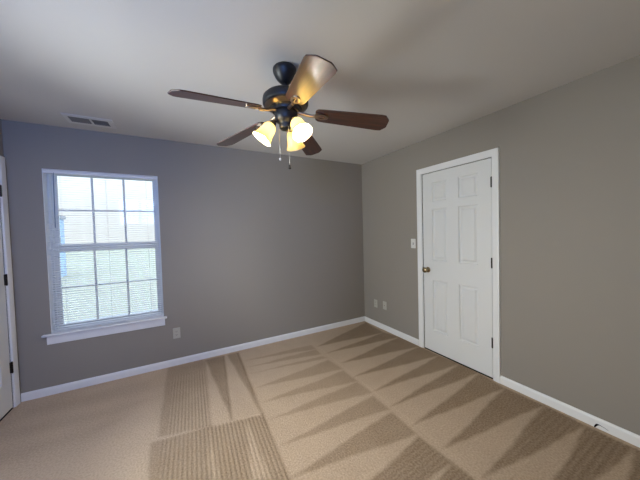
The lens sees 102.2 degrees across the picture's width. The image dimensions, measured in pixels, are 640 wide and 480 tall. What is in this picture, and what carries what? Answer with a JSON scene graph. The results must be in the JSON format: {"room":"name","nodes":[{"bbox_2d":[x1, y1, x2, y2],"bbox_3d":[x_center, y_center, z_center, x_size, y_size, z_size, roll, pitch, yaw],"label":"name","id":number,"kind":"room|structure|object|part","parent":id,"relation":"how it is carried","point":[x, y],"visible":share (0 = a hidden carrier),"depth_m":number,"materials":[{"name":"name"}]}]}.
{"room":"empty bedroom","nodes":[
{"label":"empty bedroom","id":0,"kind":"room"},
{"bbox_2d":[0,119,13,405],"bbox_3d":[-1.915,0.225,0.671,0.160,2.440,3.440,-3,2,-28],"label":"wall","id":1,"kind":"structure","parent":0,"point":[1,138],"depth_m":2.16,"materials":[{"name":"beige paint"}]},
{"bbox_2d":[0,156,20,418],"bbox_3d":[-2.425,0.365,1.817,0.113,2.118,0.902,-3,2,-28],"label":"door","id":2,"kind":"structure","parent":1,"relation":"in","point":[7,367],"depth_m":2.15,"materials":[{"name":"white paint"}]},
{"bbox_2d":[1,119,364,399],"bbox_3d":[-1.033,0.124,3.195,4.118,2.440,0.160,-3,2,-28],"label":"wall","id":3,"kind":"structure","parent":0,"point":[254,247],"depth_m":2.96,"materials":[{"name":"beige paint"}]},
{"bbox_2d":[41,169,166,344],"bbox_3d":[-2.119,0.136,2.583,0.963,1.586,0.198,-3,2,-28],"label":"window","id":4,"kind":"structure","parent":3,"relation":"in","point":[73,334],"depth_m":2.53,"materials":[{"name":"white plastic"}]},
{"bbox_2d":[43,169,162,330],"bbox_3d":[-2.090,0.086,2.553,0.868,1.476,0.057,-3,2,-28],"label":"window blind","id":5,"kind":"object","parent":4,"relation":"attached to","point":[53,172],"visible":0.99,"depth_m":2.53,"materials":[{"name":"white plastic"}]},
{"bbox_3d":[-2.384,0.108,2.404,0.001,1.437,0.028,-3,2,-28],"label":"ladder cord","id":6,"kind":"part","parent":5,"relation":"part of","materials":[{"name":"white fabric"}]},
{"bbox_3d":[-2.074,0.818,2.583,0.860,0.012,0.026,-3,2,-28],"label":"rail","id":7,"kind":"part","parent":5,"relation":"part of","materials":[{"name":"white paint"}]},
{"bbox_3d":[-2.094,0.096,2.561,0.001,1.437,0.028,-3,2,-28],"label":"ladder cord","id":8,"kind":"part","parent":5,"relation":"part of","materials":[{"name":"white fabric"}]},
{"bbox_3d":[-1.803,0.083,2.717,0.001,1.437,0.028,-3,2,-28],"label":"ladder cord","id":9,"kind":"part","parent":5,"relation":"part of","materials":[{"name":"white fabric"}]},
{"bbox_3d":[-2.081,0.844,2.570,0.963,0.020,0.120,-3,2,-28],"label":"sill","id":10,"kind":"part","parent":4,"relation":"part of","materials":[{"name":"white paint"}]},
{"bbox_3d":[-2.152,-0.282,2.638,0.838,0.727,0.026,-3,2,-28],"label":"sash","id":11,"kind":"part","parent":4,"relation":"part of","materials":[{"name":"white plastic"}]},
{"bbox_3d":[-2.116,0.423,2.629,0.838,0.792,0.026,-3,2,-28],"label":"sash","id":12,"kind":"part","parent":4,"relation":"part of","materials":[{"name":"white plastic"}]},
{"bbox_2d":[173,327,179,338],"bbox_3d":[-1.569,1.018,2.823,0.070,0.115,0.008,-3,2,-28],"label":"wall outlet","id":13,"kind":"object","parent":3,"relation":"attached to","point":[176,331],"visible":1,"depth_m":2.82,"materials":[{"name":"grey plastic"}]},
{"bbox_2d":[21,316,364,401],"bbox_3d":[-0.953,1.308,3.158,3.782,0.072,0.013,-3,2,-28],"label":"baseboard","id":14,"kind":"structure","parent":3,"relation":"attached to","point":[39,393],"depth_m":2.79,"materials":[{"name":"white paint"}]},
{"bbox_2d":[0,0,639,164],"bbox_3d":[-0.211,-1.130,1.573,4.118,0.120,3.760,-3,2,-28],"label":"ceiling","id":15,"kind":"structure","parent":0,"point":[432,67],"depth_m":1.52,"materials":[{"name":"white paint"}]},
{"bbox_2d":[60,113,116,128],"bbox_3d":[-2.008,-1.038,2.259,0.336,0.008,0.200,-3,2,-28],"label":"ceiling vent","id":16,"kind":"object","parent":15,"relation":"in","point":[77,119],"visible":1,"depth_m":2.24,"materials":[{"name":"white metal"}]},
{"bbox_2d":[167,54,388,168],"bbox_3d":[-0.218,-0.753,1.585,1.236,0.634,1.227,-3,2,-28],"label":"ceiling fan","id":17,"kind":"object","parent":15,"relation":"hanging from","point":[288,100],"visible":1,"depth_m":1.55,"materials":[{"name":"black wood"}]},
{"bbox_3d":[-0.535,-0.738,1.362,0.465,0.007,0.147,-12,21,-38],"label":"blade","id":18,"kind":"part","parent":17,"relation":"part of","materials":[{"name":"brown wood"}]},
{"bbox_3d":[-0.560,-0.752,1.849,0.465,0.006,0.147,-9,10,33],"label":"blade","id":19,"kind":"part","parent":17,"relation":"part of","materials":[{"name":"brown wood"}]},
{"bbox_3d":[-0.347,-0.657,1.596,0.139,0.145,0.130,-3,2,-28],"label":"lamp shade","id":20,"kind":"part","parent":17,"relation":"part of","materials":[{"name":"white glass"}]},
{"bbox_3d":[-0.168,-0.667,1.764,0.132,0.145,0.132,-3,2,-28],"label":"lamp shade","id":21,"kind":"part","parent":17,"relation":"part of","materials":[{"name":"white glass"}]},
{"bbox_3d":[-0.126,-0.678,1.538,0.056,0.085,0.072,-3,2,-28],"label":"bulb","id":22,"kind":"part","parent":17,"relation":"part of","materials":[{"name":"white glass"}]},
{"bbox_3d":[-0.111,-0.661,1.526,0.130,0.145,0.139,-3,2,-28],"label":"lamp shade","id":23,"kind":"part","parent":17,"relation":"part of","materials":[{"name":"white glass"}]},
{"bbox_3d":[-0.065,-0.747,1.235,0.147,0.007,0.465,12,4,-22],"label":"blade","id":24,"kind":"part","parent":17,"relation":"part of","materials":[{"name":"brown wood"}]},
{"bbox_3d":[-0.104,-0.770,2.022,0.147,0.006,0.465,-14,-9,14],"label":"blade","id":25,"kind":"part","parent":17,"relation":"part of","materials":[{"name":"brown wood"}]},
{"bbox_3d":[0.202,-0.766,1.643,0.465,0.006,0.147,5,-12,-3],"label":"blade","id":26,"kind":"part","parent":17,"relation":"part of","materials":[{"name":"brown wood"}]},
{"bbox_2d":[0,321,639,479],"bbox_3d":[-0.142,1.368,1.649,3.798,0.001,3.440,-3,2,-28],"label":"floor","id":27,"kind":"structure","parent":0,"point":[361,400],"depth_m":1.90,"materials":[{"name":"beige carpet"}]},
{"bbox_2d":[361,55,639,435],"bbox_3d":[1.564,0.072,2.554,0.160,2.440,3.440,-3,2,-28],"label":"wall","id":28,"kind":"structure","parent":0,"point":[570,152],"depth_m":1.96,"materials":[{"name":"beige paint"}]},
{"bbox_2d":[383,301,386,309],"bbox_3d":[0.912,0.926,3.645,0.012,0.115,0.070,-3,2,-28],"label":"wall outlet","id":29,"kind":"object","parent":28,"relation":"attached to","point":[384,302],"visible":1,"depth_m":3.63,"materials":[{"name":"grey plastic"}]},
{"bbox_2d":[365,316,418,345],"bbox_3d":[0.955,1.243,3.592,0.013,0.072,1.040,-3,2,-28],"label":"baseboard","id":30,"kind":"structure","parent":28,"relation":"attached to","point":[411,339],"depth_m":3.50,"materials":[{"name":"white paint"}]},
{"bbox_2d":[411,239,415,247],"bbox_3d":[1.137,0.043,3.153,0.017,0.115,0.070,-3,2,-28],"label":"light switch","id":31,"kind":"object","parent":28,"relation":"attached to","point":[413,241],"visible":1,"depth_m":3.15,"materials":[{"name":"white plastic"}]},
{"bbox_2d":[416,147,500,382],"bbox_3d":[1.388,0.234,2.699,0.113,2.118,0.902,-3,2,-28],"label":"door","id":32,"kind":"structure","parent":28,"relation":"in","point":[459,237],"depth_m":2.63,"materials":[{"name":"white paint"}]},
{"bbox_3d":[1.221,0.344,2.973,0.072,0.064,0.064,-3,2,-28],"label":"knob","id":33,"kind":"part","parent":32,"relation":"part of","materials":[{"name":"gold metal"}]},
{"bbox_2d":[425,347,492,378],"bbox_3d":[1.498,1.298,2.775,0.159,0.021,0.770,-3,2,-28],"label":"threshold","id":34,"kind":"object","parent":28,"relation":"attached to","point":[425,347],"visible":0.21,"depth_m":2.69,"materials":[{"name":"black"}]},
{"bbox_2d":[500,375,639,447],"bbox_3d":[1.982,1.272,1.689,0.020,0.072,1.489,-3,2,-28],"label":"baseboard","id":35,"kind":"structure","parent":28,"relation":"attached to","point":[632,438],"depth_m":1.89,"materials":[{"name":"white paint"}]},
{"label":"outside","id":36,"kind":"structure","parent":0,"visible":0},
{"bbox_2d":[62,248,157,322],"bbox_3d":[-10.821,1.682,14.886,70.000,0.150,90.000,-3,2,-28],"label":"ground","id":37,"kind":"structure","parent":36,"point":[145,252],"depth_m":10.78,"materials":[{"name":"green"}]},
{"bbox_2d":[60,216,66,276],"bbox_3d":[-13.396,0.356,11.275,3.160,2.860,1.180,-3,2,-28],"label":"shed","id":38,"kind":"object","parent":37,"relation":"on","point":[63,217],"visible":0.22,"depth_m":12.21,"materials":[{"name":"blue"}]}
]}

